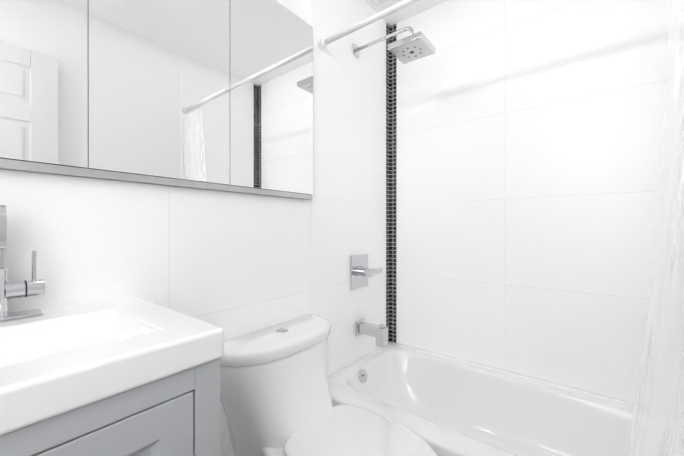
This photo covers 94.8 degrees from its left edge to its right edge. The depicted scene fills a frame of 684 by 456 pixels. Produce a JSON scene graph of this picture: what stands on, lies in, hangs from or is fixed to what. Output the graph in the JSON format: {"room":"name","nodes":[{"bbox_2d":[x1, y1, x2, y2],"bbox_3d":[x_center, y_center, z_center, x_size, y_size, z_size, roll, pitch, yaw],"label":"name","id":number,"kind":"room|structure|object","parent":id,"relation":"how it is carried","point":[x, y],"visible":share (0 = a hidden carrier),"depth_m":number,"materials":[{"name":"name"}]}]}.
{"room":"bathroom","nodes":[
{"label":"bathroom","id":0,"kind":"room"},
{"bbox_2d":[0,0,309,199],"bbox_3d":[-0.495,-0.114,1.165,0.100,2.462,2.700,0,0,38],"label":"wall","id":1,"kind":"structure","parent":0,"point":[300,9],"depth_m":1.44,"materials":[{"name":"white ceramic tile"}]},
{"bbox_2d":[0,0,95,178],"bbox_3d":[-0.805,-0.543,0.664,0.032,0.816,0.421,0,0,38],"label":"mirror","id":2,"kind":"object","parent":1,"relation":"attached to","point":[48,47],"depth_m":0.76,"materials":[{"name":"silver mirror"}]},
{"bbox_2d":[0,170,310,455],"bbox_3d":[-0.691,0.492,0.832,0.006,1.250,1.735,0,0,38],"label":"wall tile","id":3,"kind":"structure","parent":1,"relation":"attached to","point":[232,265],"depth_m":0.99,"materials":[{"name":"white tile"}]},
{"bbox_2d":[96,0,235,192],"bbox_3d":[-0.547,-0.543,0.990,0.032,0.816,0.411,0,0,38],"label":"mirror","id":4,"kind":"object","parent":1,"relation":"attached to","point":[216,95],"depth_m":0.97,"materials":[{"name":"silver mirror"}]},
{"bbox_2d":[236,0,312,199],"bbox_3d":[-0.284,-0.543,1.324,0.032,0.816,0.438,0,0,38],"label":"mirror","id":5,"kind":"object","parent":1,"relation":"attached to","point":[274,46],"depth_m":1.30,"materials":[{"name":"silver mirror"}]},
{"bbox_2d":[310,0,385,376],"bbox_3d":[0.085,-0.290,1.812,0.008,2.112,0.765,0,0,38],"label":"shower wall tile","id":6,"kind":"structure","parent":1,"relation":"attached to","point":[348,210],"depth_m":1.74,"materials":[{"name":"white tile"}]},
{"bbox_2d":[350,254,382,289],"bbox_3d":[0.146,0.251,1.809,0.092,0.190,0.205,0,0,38],"label":"shower valve","id":7,"kind":"object","parent":6,"relation":"attached to","point":[361,272],"visible":1,"depth_m":1.79,"materials":[{"name":"silver metal"}]},
{"bbox_2d":[356,319,387,347],"bbox_3d":[0.170,0.588,1.771,0.176,0.120,0.076,0,0,38],"label":"tub spout","id":8,"kind":"object","parent":6,"relation":"attached to","point":[379,332],"visible":1,"depth_m":1.73,"materials":[{"name":"silver metal"}]},
{"bbox_2d":[386,23,389,341],"bbox_3d":[0.304,-0.295,2.082,0.003,2.102,0.053,0,0,38],"label":"mosaic strip","id":9,"kind":"object","parent":6,"relation":"attached to","point":[387,182],"visible":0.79,"depth_m":2.08,"materials":[{"name":"black tile"}]},
{"bbox_2d":[353,26,434,63],"bbox_3d":[0.248,-0.961,1.658,0.438,0.160,0.176,0,0,38],"label":"shower head","id":10,"kind":"object","parent":6,"relation":"attached to","point":[412,47],"visible":1,"depth_m":1.57},
{"bbox_2d":[364,0,447,25],"bbox_3d":[0.129,-1.370,0.671,1.690,0.050,2.700,0,0,38],"label":"ceiling","id":11,"kind":"structure","parent":0,"point":[412,10],"depth_m":1.93,"materials":[{"name":"white paint"}]},
{"bbox_2d":[370,0,387,6],"bbox_3d":[0.236,-1.342,1.695,0.300,0.007,0.290,0,0,38],"label":"ceiling access panel","id":12,"kind":"object","parent":11,"relation":"attached to","point":[376,3],"visible":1,"depth_m":1.87,"materials":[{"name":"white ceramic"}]},
{"bbox_3d":[0.129,1.142,0.673,1.690,0.050,2.700,0,0,38],"label":"floor","id":13,"kind":"structure","parent":0,"visible":0},
{"bbox_2d":[0,205,223,455],"bbox_3d":[-0.599,0.534,0.526,0.512,1.167,0.612,0,0,38],"label":"bathroom vanity","id":14,"kind":"object","parent":13,"relation":"on","point":[130,376],"visible":1,"depth_m":0.54,"materials":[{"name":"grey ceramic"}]},
{"bbox_2d":[0,205,44,320],"bbox_3d":[-0.737,0.074,0.664,0.075,0.246,0.160,0,0,38],"label":"faucet","id":15,"kind":"object","parent":14,"relation":"on","point":[34,287],"depth_m":0.69,"materials":[{"name":"silver metal"}]},
{"bbox_2d":[220,314,437,455],"bbox_3d":[-0.006,0.761,1.072,0.760,0.712,0.548,0,0,38],"label":"toilet","id":16,"kind":"object","parent":13,"relation":"on","point":[275,398],"visible":1,"depth_m":1.09,"materials":[{"name":"white ceramic"}]},
{"bbox_2d":[327,341,683,455],"bbox_3d":[0.660,0.937,1.346,1.486,0.360,0.781,0,0,38],"label":"bathtub","id":17,"kind":"object","parent":13,"relation":"on","point":[442,405],"visible":0.85,"depth_m":1.53,"materials":[{"name":"white ceramic"}]},
{"bbox_3d":[0.934,-0.115,1.692,1.490,2.462,0.100,0,0,38],"label":"wall","id":18,"kind":"structure","parent":0,"visible":0},
{"bbox_2d":[397,0,683,413],"bbox_3d":[0.901,-0.289,1.650,1.474,2.112,0.008,0,0,38],"label":"wall tile","id":19,"kind":"structure","parent":18,"relation":"attached to","point":[530,145],"depth_m":1.57,"materials":[{"name":"white tile"}]},
{"bbox_2d":[390,23,396,342],"bbox_3d":[0.340,-0.295,2.086,0.053,2.102,0.003,0,0,38],"label":"mosaic strip","id":20,"kind":"object","parent":19,"relation":"attached to","point":[393,197],"visible":1,"depth_m":2.08,"materials":[{"name":"black tile"}]},
{"bbox_3d":[0.753,-0.113,0.179,0.100,2.462,2.700,0,0,38],"label":"wall","id":21,"kind":"structure","parent":0,"visible":0},
{"bbox_3d":[1.262,-0.289,0.911,0.008,2.112,0.720,0,0,38],"label":"wall tile","id":22,"kind":"structure","parent":21,"relation":"attached to","visible":0},
{"bbox_2d":[318,0,418,49],"bbox_3d":[0.474,-0.914,1.109,1.473,0.052,0.052,0,0,38],"label":"shower rod","id":23,"kind":"object","parent":22,"relation":"attached to","point":[322,43],"visible":1,"depth_m":1.39,"materials":[{"name":"white metal"}]},
{"bbox_2d":[629,0,683,455],"bbox_3d":[0.962,0.007,0.823,0.343,1.880,0.200,0,0,38],"label":"shower curtain","id":24,"kind":"object","parent":23,"relation":"hanging from","point":[678,441],"visible":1,"depth_m":0.87,"materials":[{"name":"fabric"}]}
]}

